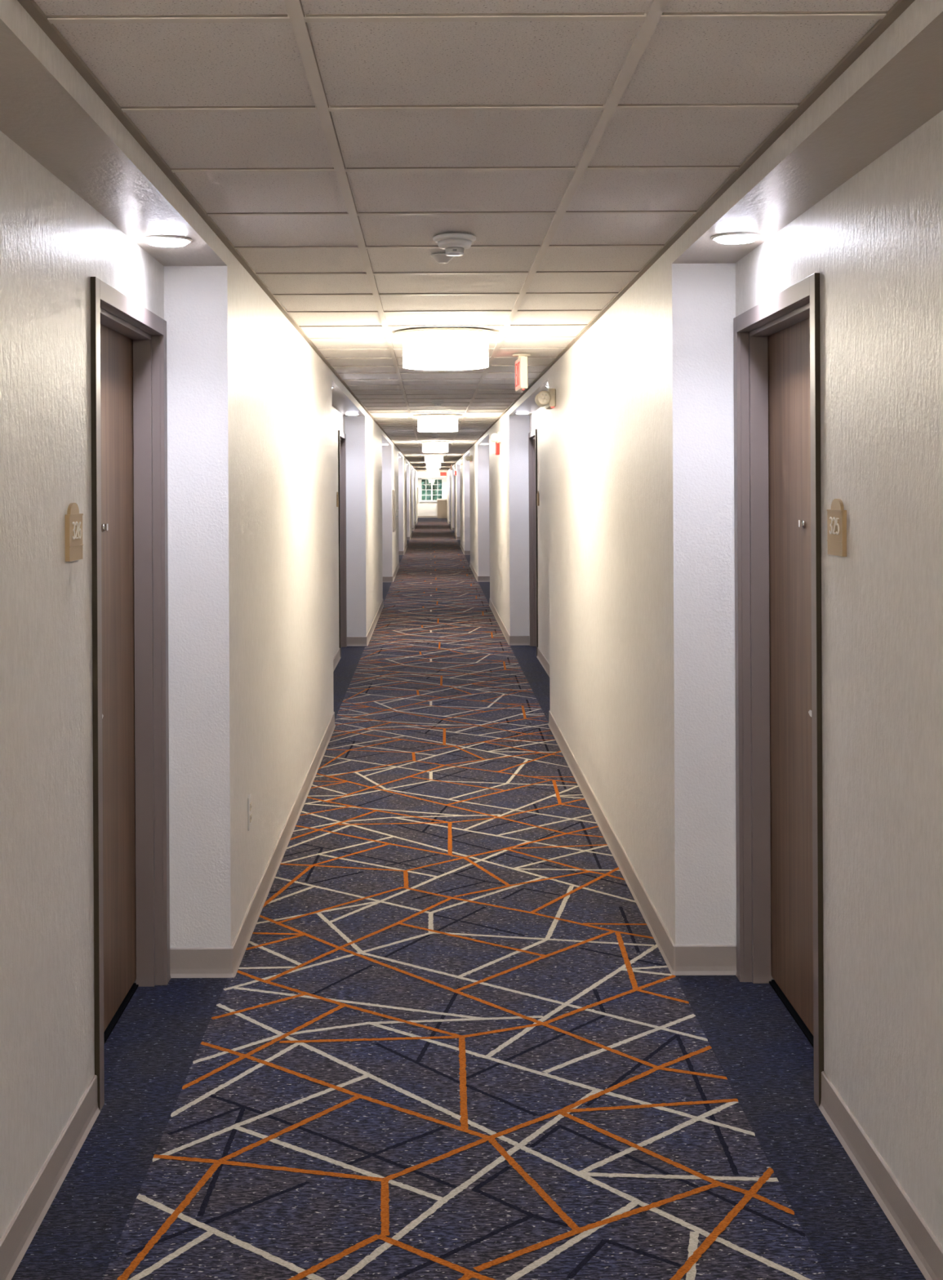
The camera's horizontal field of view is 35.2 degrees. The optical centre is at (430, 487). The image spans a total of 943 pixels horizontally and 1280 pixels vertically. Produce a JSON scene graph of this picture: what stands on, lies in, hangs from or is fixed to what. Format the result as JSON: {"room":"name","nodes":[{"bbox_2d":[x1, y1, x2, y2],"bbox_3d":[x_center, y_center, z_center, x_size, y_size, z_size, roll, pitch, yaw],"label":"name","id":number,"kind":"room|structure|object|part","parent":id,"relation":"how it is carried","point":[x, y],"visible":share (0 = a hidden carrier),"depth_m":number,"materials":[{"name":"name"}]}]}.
{"room":"hotel corridor","nodes":[
{"label":"hotel corridor","id":0,"kind":"room"},
{"bbox_2d":[0,0,417,1239],"bbox_3d":[-0.961,0.413,37.950,0.574,2.443,86.700,0,0,0],"label":"wall","id":1,"kind":"structure","parent":0,"point":[255,416],"depth_m":4.08,"materials":[{"name":"paint"}]},
{"bbox_2d":[64,502,83,561],"bbox_3d":[-0.881,0.108,3.671,0.014,0.142,0.136,0,0,0],"label":"number plaque","id":2,"kind":"object","parent":1,"relation":"attached to","point":[73,519],"visible":1,"depth_m":3.65,"materials":[{"name":"beige plastic"}]},
{"bbox_2d":[90,276,169,1111],"bbox_3d":[-0.958,0.540,4.409,0.174,2.187,1.045,0,0,0],"label":"door","id":3,"kind":"structure","parent":1,"relation":"in","point":[129,397],"depth_m":4.76,"materials":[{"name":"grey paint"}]},
{"bbox_2d":[142,235,192,247],"bbox_3d":[-0.786,-0.733,4.430,0.148,0.016,0.148,0,0,0],"label":"recessed light","id":4,"kind":"object","parent":1,"relation":"in","point":[166,241],"visible":1,"depth_m":4.39,"materials":[{"name":"white glass"}]},
{"bbox_2d":[0,515,417,1279],"bbox_3d":[-0.766,1.584,37.950,0.227,0.098,86.700,0,0,0],"label":"baseboard","id":5,"kind":"structure","parent":1,"relation":"attached to","point":[184,962],"depth_m":4.95,"materials":[{"name":"beige rubber"}]},
{"bbox_2d":[247,794,251,831],"bbox_3d":[-0.665,1.192,5.460,0.009,0.120,0.072,0,0,0],"label":"wall outlet","id":6,"kind":"object","parent":1,"relation":"attached to","point":[249,798],"visible":1,"depth_m":5.43,"materials":[{"name":"white plastic"}]},
{"bbox_2d":[336,491,338,506],"bbox_3d":[-0.881,0.108,14.041,0.012,0.142,0.136,0,0,0],"label":"number plaque","id":7,"kind":"object","parent":1,"relation":"attached to","point":[337,495],"visible":1,"depth_m":13.97,"materials":[{"name":"beige plastic"}]},
{"bbox_2d":[337,430,346,657],"bbox_3d":[-0.958,0.540,14.779,0.174,2.187,1.045,0,0,0],"label":"door","id":8,"kind":"structure","parent":1,"relation":"in","point":[341,436],"depth_m":15.25,"materials":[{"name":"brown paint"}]},
{"bbox_2d":[344,413,359,415],"bbox_3d":[-0.786,-0.733,14.800,0.148,0.016,0.148,0,0,0],"label":"recessed light","id":9,"kind":"object","parent":1,"relation":"in","point":[348,414],"visible":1,"depth_m":14.75,"materials":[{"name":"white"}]},
{"bbox_2d":[392,489,398,532],"bbox_3d":[-0.634,0.402,26.550,0.078,0.740,1.040,0,0,0],"label":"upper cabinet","id":10,"kind":"object","parent":1,"relation":"attached to","point":[394,509],"visible":1,"depth_m":26.06,"materials":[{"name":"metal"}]},
{"bbox_3d":[-0.637,0.402,26.550,0.012,0.680,0.980,0,0,0],"label":"cabinet door","id":11,"kind":"part","parent":10,"relation":"part of","materials":[{"name":"grey metal"}]},
{"bbox_2d":[417,477,446,515],"bbox_3d":[0.077,0.407,81.360,2.650,2.443,0.120,0,0,0],"label":"wall","id":12,"kind":"structure","parent":0,"point":[424,508],"depth_m":81.30,"materials":[{"name":"white paint"}]},
{"bbox_2d":[417,515,437,517],"bbox_3d":[-0.177,1.580,81.294,1.091,0.100,0.012,0,0,0],"label":"baseboard","id":13,"kind":"structure","parent":12,"relation":"attached to","point":[418,516],"depth_m":81.28,"materials":[{"name":"beige wood"}]},
{"bbox_2d":[419,478,443,502],"bbox_3d":[0.046,0.121,81.315,1.330,1.285,0.170,0,0,0],"label":"window","id":14,"kind":"structure","parent":12,"relation":"in","point":[425,484],"depth_m":81.28,"materials":[{"name":"white wood"}]},
{"bbox_2d":[417,471,447,477],"bbox_3d":[0.062,-0.663,73.125,1.484,0.303,0.250,0,0,0],"label":"trim","id":15,"kind":"structure","parent":0,"point":[422,473],"depth_m":73.00,"materials":[{"name":"white paint"}]},
{"bbox_2d":[440,471,446,475],"bbox_3d":[0.606,-0.683,72.975,0.310,0.197,0.045,0,0,0],"label":"exit sign","id":16,"kind":"object","parent":15,"relation":"attached to","point":[442,473],"visible":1,"depth_m":72.95,"materials":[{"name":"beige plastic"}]},
{"bbox_2d":[17,0,915,471],"bbox_3d":[0.071,-0.847,38.000,2.650,0.082,86.800,0,0,0],"label":"ceiling","id":17,"kind":"structure","parent":0,"point":[327,145],"depth_m":3.42,"materials":[{"name":"tile"}]},
{"bbox_2d":[426,467,438,471],"bbox_3d":[0.076,-0.713,57.300,0.548,0.191,0.548,0,0,0],"label":"drum ceiling light","id":18,"kind":"object","parent":17,"relation":"attached to","point":[428,469],"visible":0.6,"depth_m":57.12,"materials":[{"name":"white plastic"}]},
{"bbox_2d":[427,471,437,474],"bbox_3d":[0.076,-0.713,67.600,0.548,0.191,0.548,0,0,0],"label":"drum ceiling light","id":19,"kind":"object","parent":17,"relation":"attached to","point":[428,473],"visible":0.52,"depth_m":67.41,"materials":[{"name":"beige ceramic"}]},
{"bbox_2d":[424,462,441,468],"bbox_3d":[0.076,-0.713,46.900,0.548,0.191,0.548,0,0,0],"label":"drum ceiling light","id":20,"kind":"object","parent":17,"relation":"attached to","point":[428,464],"visible":0.99,"depth_m":46.70,"materials":[{"name":"white fabric"}]},
{"bbox_3d":[0.076,-0.711,46.900,0.446,0.162,0.446,0,0,0],"label":"lamp shade","id":21,"kind":"part","parent":20,"relation":"part of","materials":[{"name":"white fabric"}]},
{"bbox_2d":[422,454,444,462],"bbox_3d":[0.076,-0.713,36.500,0.548,0.191,0.548,0,0,0],"label":"drum ceiling light","id":22,"kind":"object","parent":17,"relation":"attached to","point":[428,458],"visible":1,"depth_m":36.31,"materials":[{"name":"white fabric"}]},
{"bbox_3d":[0.076,-0.711,36.500,0.446,0.162,0.446,0,0,0],"label":"lamp shade","id":23,"kind":"part","parent":22,"relation":"part of","materials":[{"name":"white fabric"}]},
{"bbox_2d":[430,434,439,438],"bbox_3d":[0.062,-0.778,22.400,0.138,0.061,0.138,0,0,0],"label":"smoke detector","id":24,"kind":"object","parent":17,"relation":"attached to","point":[434,436],"visible":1,"depth_m":22.36,"materials":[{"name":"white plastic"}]},
{"bbox_2d":[419,441,450,453],"bbox_3d":[0.076,-0.713,26.150,0.548,0.191,0.548,0,0,0],"label":"drum ceiling light","id":25,"kind":"object","parent":17,"relation":"attached to","point":[428,446],"visible":1,"depth_m":25.96,"materials":[{"name":"white fabric"}]},
{"bbox_3d":[0.076,-0.711,26.150,0.446,0.162,0.446,0,0,0],"label":"lamp shade","id":26,"kind":"part","parent":25,"relation":"part of","materials":[{"name":"white fabric"}]},
{"bbox_2d":[413,413,462,432],"bbox_3d":[0.076,-0.713,16.550,0.548,0.191,0.548,0,0,0],"label":"drum ceiling light","id":27,"kind":"object","parent":17,"relation":"attached to","point":[437,423],"visible":1,"depth_m":16.36,"materials":[{"name":"white fabric"}]},
{"bbox_2d":[430,399,444,406],"bbox_3d":[0.062,-0.778,13.600,0.138,0.061,0.138,0,0,0],"label":"smoke detector","id":28,"kind":"object","parent":17,"relation":"attached to","point":[437,402],"visible":1,"depth_m":13.56,"materials":[{"name":"white plastic"}]},
{"bbox_2d":[430,253,454,263],"bbox_3d":[0.042,-0.795,5.160,0.086,0.027,0.086,0,0,0],"label":"sprinkler cover","id":29,"kind":"object","parent":17,"relation":"attached to","point":[441,258],"visible":0.85,"depth_m":5.14,"materials":[{"name":"white plastic"}]},
{"bbox_2d":[392,327,497,370],"bbox_3d":[0.076,-0.713,7.750,0.548,0.191,0.548,0,0,0],"label":"drum ceiling light","id":30,"kind":"object","parent":17,"relation":"attached to","point":[435,348],"visible":1,"depth_m":7.56,"materials":[{"name":"white fabric"}]},
{"bbox_2d":[432,232,475,256],"bbox_3d":[0.076,-0.778,4.770,0.138,0.061,0.138,0,0,0],"label":"smoke detector","id":31,"kind":"object","parent":17,"relation":"attached to","point":[454,244],"visible":1,"depth_m":4.73,"materials":[{"name":"white plastic"}]},
{"bbox_2d":[511,353,530,391],"bbox_3d":[0.549,-0.699,9.020,0.112,0.223,0.310,0,0,-3],"label":"exit sign","id":32,"kind":"object","parent":17,"relation":"hanging from","point":[521,363],"visible":1,"depth_m":8.87,"materials":[{"name":"beige plastic"}]},
{"bbox_3d":[0.528,-0.690,9.019,0.002,0.172,0.292,0,0,-3],"label":"lit panel","id":33,"kind":"part","parent":32,"relation":"part of","materials":[{"name":"pink"}]},
{"bbox_2d":[11,517,925,1279],"bbox_3d":[0.084,1.657,37.841,2.650,0.062,87.119,0,0,0],"label":"floor","id":34,"kind":"structure","parent":0,"point":[450,1038],"depth_m":4.18,"materials":[{"name":"carpet"}]},
{"bbox_2d":[436,498,447,518],"bbox_3d":[0.597,1.106,80.430,0.542,1.040,1.720,0,0,0],"label":"cabinet","id":35,"kind":"object","parent":34,"relation":"on","point":[442,503],"visible":0.91,"depth_m":79.59,"materials":[{"name":"beige wood"}]},
{"bbox_2d":[446,0,942,1247],"bbox_3d":[1.106,0.402,37.950,0.592,2.443,86.700,0,0,0],"label":"wall","id":36,"kind":"structure","parent":0,"point":[636,513],"depth_m":3.85,"materials":[{"name":"paint"}]},
{"bbox_2d":[465,455,471,462],"bbox_3d":[0.745,-0.576,29.194,0.120,0.126,0.311,0,0,0],"label":"emergency light","id":37,"kind":"object","parent":36,"relation":"attached to","point":[468,458],"visible":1,"depth_m":29.05,"materials":[{"name":"beige plastic"}]},
{"bbox_2d":[488,506,489,532],"bbox_3d":[1.096,0.530,25.149,0.174,2.187,1.045,0,0,0],"label":"door","id":38,"kind":"structure","parent":36,"relation":"in","point":[489,506],"depth_m":25.64,"materials":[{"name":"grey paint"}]},
{"bbox_2d":[489,431,501,443],"bbox_3d":[0.745,-0.576,17.094,0.120,0.126,0.311,0,0,0],"label":"emergency light","id":39,"kind":"object","parent":36,"relation":"attached to","point":[496,437],"visible":1,"depth_m":16.95,"materials":[{"name":"beige plastic"}]},
{"bbox_2d":[492,442,499,454],"bbox_3d":[0.763,-0.464,17.500,0.085,0.150,0.120,0,0,0],"label":"fire alarm strobe","id":40,"kind":"object","parent":36,"relation":"attached to","point":[496,451],"visible":0.83,"depth_m":17.44,"materials":[{"name":"red plastic"}]},
{"bbox_2d":[515,412,529,414],"bbox_3d":[0.910,-0.742,14.800,0.148,0.016,0.148,0,0,0],"label":"recessed light","id":41,"kind":"object","parent":36,"relation":"in","point":[519,413],"visible":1,"depth_m":14.75,"materials":[{"name":"white glass"}]},
{"bbox_2d":[528,429,537,656],"bbox_3d":[1.096,0.530,14.779,0.174,2.187,1.045,0,0,0],"label":"door","id":42,"kind":"structure","parent":36,"relation":"in","point":[532,436],"depth_m":15.23,"materials":[{"name":"grey paint"}]},
{"bbox_2d":[537,490,538,506],"bbox_3d":[1.014,0.098,14.086,0.012,0.142,0.136,0,0,0],"label":"number plaque","id":43,"kind":"object","parent":36,"relation":"attached to","point":[537,491],"visible":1,"depth_m":14.06,"materials":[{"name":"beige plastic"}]},
{"bbox_2d":[534,388,555,408],"bbox_3d":[0.745,-0.579,9.714,0.120,0.126,0.311,0,0,0],"label":"emergency light","id":44,"kind":"object","parent":36,"relation":"attached to","point":[547,398],"visible":1,"depth_m":9.57,"materials":[{"name":"beige plastic"}]},
{"bbox_2d":[447,519,942,1279],"bbox_3d":[0.915,1.575,37.950,0.227,0.098,86.700,0,0,0],"label":"baseboard","id":45,"kind":"structure","parent":36,"relation":"attached to","point":[924,1248],"depth_m":4.95,"materials":[{"name":"beige rubber"}]},
{"bbox_2d":[711,231,761,244],"bbox_3d":[0.910,-0.742,4.430,0.148,0.016,0.148,0,0,0],"label":"recessed light","id":46,"kind":"object","parent":36,"relation":"in","point":[740,237],"visible":1,"depth_m":4.39,"materials":[{"name":"white glass"}]},
{"bbox_2d":[733,272,823,1107],"bbox_3d":[1.096,0.530,4.409,0.174,2.187,1.045,0,0,0],"label":"door","id":47,"kind":"structure","parent":36,"relation":"in","point":[777,496],"depth_m":4.70,"materials":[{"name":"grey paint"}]},
{"bbox_2d":[826,498,846,556],"bbox_3d":[1.014,0.098,3.716,0.014,0.142,0.136,0,0,0],"label":"number plaque","id":48,"kind":"object","parent":36,"relation":"attached to","point":[837,515],"visible":1,"depth_m":3.69,"materials":[{"name":"beige plastic"}]},
{"label":"outside","id":49,"kind":"structure","parent":0,"visible":0},
{"bbox_3d":[0.026,4.879,96.450,28.000,0.100,29.700,0,0,0],"label":"ground","id":50,"kind":"structure","parent":49,"visible":0},
{"bbox_2d":[421,481,427,500],"bbox_3d":[-2.320,0.898,87.283,4.268,7.886,4.196,0,0,0],"label":"tree","id":51,"kind":"object","parent":50,"relation":"on","point":[423,492],"visible":0.02,"depth_m":87.49,"materials":[{"name":"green plant"}]},
{"bbox_2d":[421,479,441,500],"bbox_3d":[0.237,0.337,93.805,5.503,8.981,5.373,0,0,0],"label":"tree","id":52,"kind":"object","parent":50,"relation":"on","point":[428,481],"visible":0.02,"depth_m":91.95,"materials":[{"name":"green plant"}]},
{"bbox_2d":[434,479,441,499],"bbox_3d":[2.405,0.606,87.851,4.467,8.420,4.454,0,0,0],"label":"tree","id":53,"kind":"object","parent":50,"relation":"on","point":[439,486],"visible":0.02,"depth_m":87.67,"materials":[{"name":"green plant"}]}
]}

